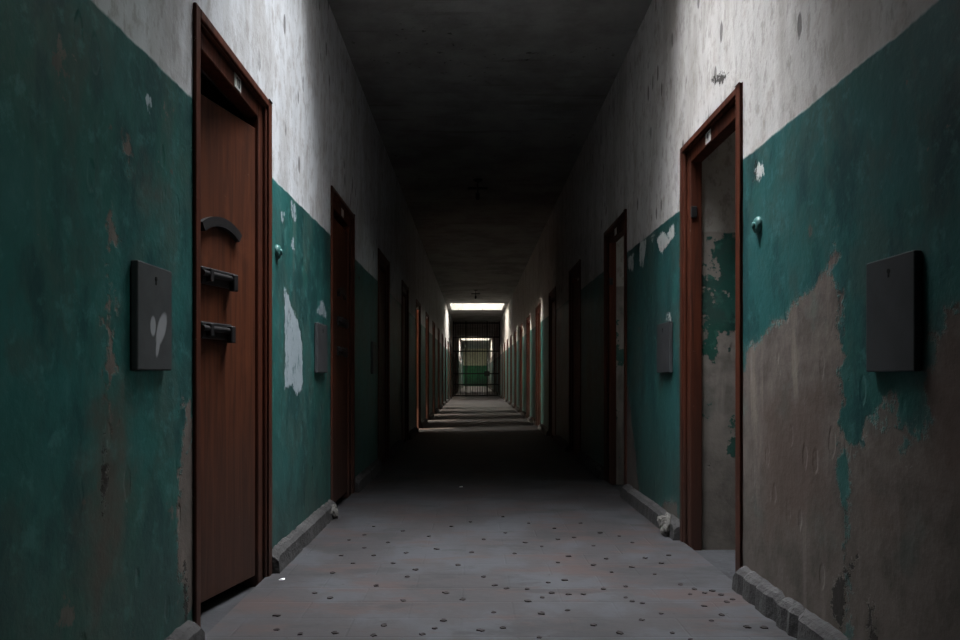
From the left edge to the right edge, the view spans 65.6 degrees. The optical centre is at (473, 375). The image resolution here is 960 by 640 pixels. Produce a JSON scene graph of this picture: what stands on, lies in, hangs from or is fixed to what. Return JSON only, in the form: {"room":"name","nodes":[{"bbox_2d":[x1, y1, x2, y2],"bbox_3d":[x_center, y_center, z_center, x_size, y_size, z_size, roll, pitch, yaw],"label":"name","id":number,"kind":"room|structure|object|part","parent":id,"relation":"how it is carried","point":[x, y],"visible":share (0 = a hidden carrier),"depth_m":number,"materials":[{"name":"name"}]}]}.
{"room":"prison interior","nodes":[
{"label":"prison interior","id":0,"kind":"room"},
{"bbox_2d":[201,71,244,583],"bbox_3d":[-2.829,-0.725,33.000,3.532,3.410,72.000,0,0,0],"label":"wall","id":1,"kind":"structure","parent":0,"point":[208,89],"depth_m":3.51,"materials":[{"name":"paint"}]},
{"bbox_2d":[0,0,462,639],"bbox_3d":[-1.065,-0.775,33.000,0.160,3.510,72.000,0,0,0],"label":"wall","id":2,"kind":"structure","parent":0,"point":[96,96],"depth_m":2.15,"materials":[{"name":"paint"}]},
{"bbox_2d":[131,260,171,369],"bbox_3d":[-0.972,-0.175,2.249,0.026,0.315,0.240,0,0,0],"label":"wall box","id":3,"kind":"object","parent":2,"relation":"attached to","point":[151,285],"visible":1,"depth_m":2.22,"materials":[{"name":"grey metal"}]},
{"bbox_2d":[193,2,272,626],"bbox_3d":[-1.090,-0.168,3.095,0.248,2.295,0.975,0,0,0],"label":"door","id":4,"kind":"structure","parent":2,"relation":"in","point":[232,156],"depth_m":3.21,"materials":[{"name":"brown wood"}]},
{"bbox_3d":[-0.997,-1.237,3.142,0.004,0.060,0.084,0,0,0],"label":"number plate","id":5,"kind":"part","parent":4,"relation":"part of","materials":[{"name":"metal"}]},
{"bbox_2d":[275,245,282,258],"bbox_3d":[-0.973,-0.620,3.720,0.033,0.072,0.072,0,0,0],"label":"bell push","id":6,"kind":"object","parent":2,"relation":"attached to","point":[278,251],"visible":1,"depth_m":3.70,"materials":[{"name":"teal plastic"}]},
{"bbox_2d":[164,386,462,639],"bbox_3d":[-0.959,0.894,31.899,0.054,0.121,66.656,0,0,0],"label":"baseboard","id":7,"kind":"structure","parent":2,"relation":"attached to","point":[290,546],"depth_m":4.20,"materials":[{"name":"concrete"}]},
{"bbox_2d":[314,322,326,372],"bbox_3d":[-0.972,-0.175,4.735,0.026,0.310,0.300,0,0,0],"label":"wall box","id":8,"kind":"object","parent":2,"relation":"attached to","point":[320,330],"visible":1,"depth_m":4.66,"materials":[{"name":"grey metal"}]},
{"bbox_3d":[-0.982,-0.175,4.735,0.006,0.286,0.276,0,0,0],"label":"plate","id":9,"kind":"part","parent":8,"relation":"part of","materials":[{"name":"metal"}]},
{"bbox_2d":[331,185,355,501],"bbox_3d":[-1.015,-0.168,5.599,0.100,2.295,0.975,0,0,0],"label":"door","id":10,"kind":"structure","parent":2,"relation":"in","point":[342,217],"depth_m":5.70,"materials":[{"name":"brown wood"}]},
{"bbox_2d":[378,248,389,461],"bbox_3d":[-1.016,-0.168,8.104,0.099,2.295,0.975,0,0,0],"label":"door","id":11,"kind":"structure","parent":2,"relation":"in","point":[383,263],"depth_m":8.34,"materials":[{"name":"brown wood"}]},
{"bbox_2d":[402,280,408,441],"bbox_3d":[-1.016,-0.168,10.610,0.099,2.295,0.975,0,0,0],"label":"door","id":12,"kind":"structure","parent":2,"relation":"in","point":[405,290],"depth_m":10.97,"materials":[{"name":"brown wood"}]},
{"bbox_2d":[416,299,420,428],"bbox_3d":[-1.349,-0.168,13.114,0.766,2.295,0.975,0,0,0],"label":"door","id":13,"kind":"structure","parent":2,"relation":"in","point":[418,305],"depth_m":13.48,"materials":[{"name":"brown wood"}]},
{"bbox_2d":[426,312,428,419],"bbox_3d":[-1.349,-0.168,15.620,0.766,2.295,0.975,0,0,0],"label":"door","id":14,"kind":"structure","parent":2,"relation":"in","point":[427,315],"depth_m":16.00,"materials":[{"name":"brown wood"}]},
{"bbox_2d":[432,321,434,413],"bbox_3d":[-1.349,-0.168,18.125,0.766,2.295,0.975,0,0,0],"label":"door","id":15,"kind":"structure","parent":2,"relation":"in","point":[433,323],"depth_m":18.48,"materials":[{"name":"brown wood"}]},
{"bbox_2d":[438,328,439,409],"bbox_3d":[-1.349,-0.168,20.630,0.766,2.295,0.975,0,0,0],"label":"door","id":16,"kind":"structure","parent":2,"relation":"in","point":[438,328],"depth_m":20.99,"materials":[{"name":"brown wood"}]},
{"bbox_2d":[442,334,442,404],"bbox_3d":[-1.349,-0.168,23.134,0.766,2.295,0.975,0,0,0],"label":"door","id":17,"kind":"structure","parent":2,"relation":"in","point":[442,334],"depth_m":23.56,"materials":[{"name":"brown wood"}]},
{"bbox_2d":[447,341,448,399],"bbox_3d":[-1.349,-0.168,28.145,0.766,2.295,0.975,0,0,0],"label":"door","id":18,"kind":"structure","parent":2,"relation":"in","point":[447,341],"depth_m":28.03,"materials":[{"name":"brown wood"}]},
{"bbox_2d":[450,344,450,397],"bbox_3d":[-1.349,-0.168,30.649,0.766,2.295,0.975,0,0,0],"label":"door","id":19,"kind":"structure","parent":2,"relation":"in","point":[450,344],"depth_m":31.09,"materials":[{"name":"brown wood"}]},
{"bbox_2d":[459,357,459,388],"bbox_3d":[-1.016,-0.168,50.690,0.099,2.295,0.975,0,0,0],"label":"door","id":20,"kind":"structure","parent":2,"relation":"in","point":[459,357],"depth_m":50.20,"materials":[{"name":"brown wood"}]},
{"bbox_2d":[463,349,486,385],"bbox_3d":[0.107,-0.740,69.100,2.785,3.980,0.200,0,0,0],"label":"wall","id":21,"kind":"structure","parent":0,"point":[469,354],"depth_m":69.00,"materials":[{"name":"paint"}]},
{"bbox_2d":[328,0,651,348],"bbox_3d":[0.107,-2.630,33.000,2.285,0.200,72.000,0,0,0],"label":"ceiling","id":22,"kind":"structure","parent":0,"point":[508,95],"depth_m":7.05,"materials":[{"name":"grey paint"}]},
{"bbox_2d":[452,304,501,304],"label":"window","id":23,"kind":"structure","parent":22,"relation":"attached to","point":[452,304],"depth_m":28.50,"materials":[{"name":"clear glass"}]},
{"bbox_2d":[468,178,487,199],"bbox_3d":[0.048,-2.399,9.600,0.260,0.262,0.120,0,0,0],"label":"ceiling lamp","id":24,"kind":"object","parent":22,"relation":"hanging from","point":[477,180],"visible":1,"depth_m":9.59,"materials":[{"name":"metal"}]},
{"bbox_3d":[0.048,-2.419,9.600,0.260,0.028,0.028,0,0,0],"label":"cross arm","id":25,"kind":"part","parent":24,"relation":"part of","materials":[{"name":"metal"}]},
{"bbox_2d":[201,386,796,639],"bbox_3d":[0.107,1.100,33.000,9.505,0.300,72.000,0,0,0],"label":"floor","id":26,"kind":"structure","parent":0,"point":[504,465],"depth_m":3.77,"materials":[{"name":"concrete"}]},
{"bbox_2d":[331,504,338,518],"bbox_3d":[-0.943,0.903,4.968,0.074,0.096,0.117,0,0,-19],"label":"lump","id":27,"kind":"object","parent":26,"relation":"on","point":[334,511],"visible":0.79,"depth_m":4.93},
{"bbox_2d":[453,321,499,396],"bbox_3d":[0.107,-0.790,34.500,2.201,3.480,0.100,0,0,0],"label":"gate","id":28,"kind":"object","parent":26,"relation":"on","point":[487,373],"visible":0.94,"depth_m":34.48,"materials":[{"name":"metal"}]},
{"bbox_3d":[-0.965,-0.790,34.500,0.056,3.480,0.056,0,0,0],"label":"post","id":29,"kind":"part","parent":28,"relation":"part of","materials":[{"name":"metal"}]},
{"bbox_3d":[-0.372,-0.790,34.500,0.056,3.480,0.056,0,0,0],"label":"post","id":30,"kind":"part","parent":28,"relation":"part of","materials":[{"name":"metal"}]},
{"bbox_3d":[0.107,-2.450,34.500,2.185,0.056,0.044,0,0,0],"label":"rail","id":31,"kind":"part","parent":28,"relation":"part of","materials":[{"name":"metal"}]},
{"bbox_3d":[0.107,-1.800,34.500,2.185,0.056,0.044,0,0,0],"label":"rail","id":32,"kind":"part","parent":28,"relation":"part of","materials":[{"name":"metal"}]},
{"bbox_3d":[0.107,-1.150,34.500,2.185,0.056,0.044,0,0,0],"label":"rail","id":33,"kind":"part","parent":28,"relation":"part of","materials":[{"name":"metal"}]},
{"bbox_3d":[0.107,-0.110,34.500,2.185,0.056,0.044,0,0,0],"label":"rail","id":34,"kind":"part","parent":28,"relation":"part of","materials":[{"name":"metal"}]},
{"bbox_3d":[0.107,0.390,34.500,2.185,0.056,0.044,0,0,0],"label":"rail","id":35,"kind":"part","parent":28,"relation":"part of","materials":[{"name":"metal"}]},
{"bbox_3d":[0.107,0.900,34.500,2.185,0.056,0.044,0,0,0],"label":"rail","id":36,"kind":"part","parent":28,"relation":"part of","materials":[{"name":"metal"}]},
{"bbox_3d":[0.608,-0.790,34.500,0.056,3.480,0.056,0,0,0],"label":"post","id":37,"kind":"part","parent":28,"relation":"part of","materials":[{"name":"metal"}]},
{"bbox_3d":[1.180,-0.790,34.500,0.056,3.480,0.056,0,0,0],"label":"post","id":38,"kind":"part","parent":28,"relation":"part of","materials":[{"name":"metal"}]},
{"bbox_2d":[657,512,670,536],"bbox_3d":[1.144,0.883,4.457,0.095,0.138,0.162,0,0,-12],"label":"lump","id":39,"kind":"object","parent":26,"relation":"on","point":[663,521],"visible":0.85,"depth_m":4.40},
{"bbox_2d":[577,131,734,549],"bbox_3d":[3.044,-0.725,33.000,3.532,3.410,72.000,0,0,0],"label":"wall","id":40,"kind":"structure","parent":0,"point":[718,169],"depth_m":4.20,"materials":[{"name":"paint"}]},
{"bbox_2d":[488,0,959,639],"bbox_3d":[1.280,-0.775,33.000,0.160,3.510,72.000,0,0,0],"label":"wall","id":41,"kind":"structure","parent":0,"point":[851,108],"depth_m":2.66,"materials":[{"name":"paint"}]},
{"bbox_2d":[495,352,495,391],"bbox_3d":[1.561,-0.168,41.612,0.761,2.295,0.975,0,0,0],"label":"door","id":42,"kind":"structure","parent":41,"relation":"in","point":[495,352],"depth_m":41.13,"materials":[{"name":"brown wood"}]},
{"bbox_2d":[496,352,496,392],"bbox_3d":[1.230,-0.168,39.093,0.099,2.295,0.975,0,0,0],"label":"door","id":43,"kind":"structure","parent":41,"relation":"in","point":[496,352],"depth_m":39.54,"materials":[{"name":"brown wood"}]},
{"bbox_2d":[498,349,498,393],"bbox_3d":[1.230,-0.168,36.572,0.099,2.295,0.975,0,0,0],"label":"door","id":44,"kind":"structure","parent":41,"relation":"in","point":[498,349],"depth_m":36.09,"materials":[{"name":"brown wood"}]},
{"bbox_2d":[500,347,500,394],"bbox_3d":[1.564,-0.168,34.053,0.766,2.295,0.975,0,0,0],"label":"door","id":45,"kind":"structure","parent":41,"relation":"in","point":[500,347],"depth_m":33.57,"materials":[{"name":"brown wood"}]},
{"bbox_2d":[502,345,502,396],"bbox_3d":[1.525,-0.168,31.532,0.688,2.295,0.975,0,0,0],"label":"door","id":46,"kind":"structure","parent":41,"relation":"in","point":[502,345],"depth_m":31.05,"materials":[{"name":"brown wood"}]},
{"bbox_2d":[504,342,504,398],"bbox_3d":[1.564,-0.168,29.012,0.766,2.295,0.975,0,0,0],"label":"door","id":47,"kind":"structure","parent":41,"relation":"in","point":[504,342],"depth_m":29.44,"materials":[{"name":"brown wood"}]},
{"bbox_2d":[507,339,507,400],"bbox_3d":[1.525,-0.168,26.492,0.688,2.295,0.975,0,0,0],"label":"door","id":48,"kind":"structure","parent":41,"relation":"in","point":[507,339],"depth_m":26.92,"materials":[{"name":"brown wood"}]},
{"bbox_2d":[510,334,511,404],"bbox_3d":[1.564,-0.168,23.973,0.766,2.295,0.975,0,0,0],"label":"door","id":49,"kind":"structure","parent":41,"relation":"in","point":[511,334],"depth_m":24.34,"materials":[{"name":"brown wood"}]},
{"bbox_2d":[514,329,516,407],"bbox_3d":[1.525,-0.168,21.453,0.688,2.295,0.975,0,0,0],"label":"door","id":50,"kind":"structure","parent":41,"relation":"in","point":[515,331],"depth_m":21.82,"materials":[{"name":"brown wood"}]},
{"bbox_2d":[520,324,521,412],"bbox_3d":[1.564,-0.168,18.933,0.766,2.295,0.975,0,0,0],"label":"door","id":51,"kind":"structure","parent":41,"relation":"in","point":[521,324],"depth_m":19.30,"materials":[{"name":"brown wood"}]},
{"bbox_2d":[526,315,529,417],"bbox_3d":[1.525,-0.168,16.413,0.688,2.295,0.975,0,0,0],"label":"door","id":52,"kind":"structure","parent":41,"relation":"in","point":[528,317],"depth_m":16.78,"materials":[{"name":"brown wood"}]},
{"bbox_2d":[535,303,540,425],"bbox_3d":[1.564,-0.168,13.893,0.766,2.295,0.975,0,0,0],"label":"door","id":53,"kind":"structure","parent":41,"relation":"in","point":[538,308],"depth_m":14.26,"materials":[{"name":"brown wood"}]},
{"bbox_2d":[549,286,555,437],"bbox_3d":[1.230,-0.168,11.373,0.099,2.295,0.975,0,0,0],"label":"door","id":54,"kind":"structure","parent":41,"relation":"in","point":[552,295],"depth_m":11.65,"materials":[{"name":"brown wood"}]},
{"bbox_2d":[569,259,580,454],"bbox_3d":[1.256,-0.168,8.852,0.151,2.295,0.975,0,0,0],"label":"door","id":55,"kind":"structure","parent":41,"relation":"in","point":[575,272],"depth_m":9.09,"materials":[{"name":"brown wood"}]},
{"bbox_2d":[604,209,626,484],"bbox_3d":[1.230,-0.168,6.332,0.099,2.295,0.975,0,0,0],"label":"door frame","id":56,"kind":"structure","parent":41,"relation":"in","point":[617,230],"depth_m":6.70,"materials":[{"name":"brown wood"}]},
{"bbox_2d":[657,321,672,372],"bbox_3d":[1.187,-0.175,4.640,0.026,0.310,0.310,0,0,0],"label":"wall box","id":57,"kind":"object","parent":41,"relation":"attached to","point":[664,330],"visible":1,"depth_m":4.57,"materials":[{"name":"grey metal"}]},
{"bbox_2d":[488,386,849,639],"bbox_3d":[1.174,0.894,32.794,0.054,0.121,67.061,0,0,0],"label":"baseboard","id":58,"kind":"structure","parent":41,"relation":"attached to","point":[790,616],"depth_m":3.08,"materials":[{"name":"concrete"}]},
{"bbox_2d":[680,82,742,572],"bbox_3d":[1.230,-0.168,3.812,0.099,2.295,0.975,0,0,0],"label":"door frame","id":59,"kind":"structure","parent":41,"relation":"in","point":[727,118],"depth_m":4.18,"materials":[{"name":"brown wood"}]},
{"bbox_3d":[1.233,-0.920,4.180,0.034,0.064,0.020,0,0,0],"label":"strike plate","id":60,"kind":"part","parent":59,"relation":"part of","materials":[{"name":"metal"}]},
{"bbox_3d":[1.212,-1.237,3.855,0.004,0.060,0.084,0,0,0],"label":"number plate","id":61,"kind":"part","parent":59,"relation":"part of","materials":[{"name":"metal"}]},
{"bbox_2d":[751,217,761,233],"bbox_3d":[1.188,-0.635,3.140,0.033,0.072,0.072,0,0,0],"label":"bell push","id":62,"kind":"object","parent":41,"relation":"attached to","point":[756,225],"visible":1,"depth_m":3.12,"materials":[{"name":"teal plastic"}]},
{"bbox_2d":[866,250,921,371],"bbox_3d":[1.187,-0.175,2.112,0.026,0.325,0.245,0,0,0],"label":"wall box","id":63,"kind":"object","parent":41,"relation":"attached to","point":[893,283],"visible":1,"depth_m":2.08,"materials":[{"name":"grey metal"}]}
]}

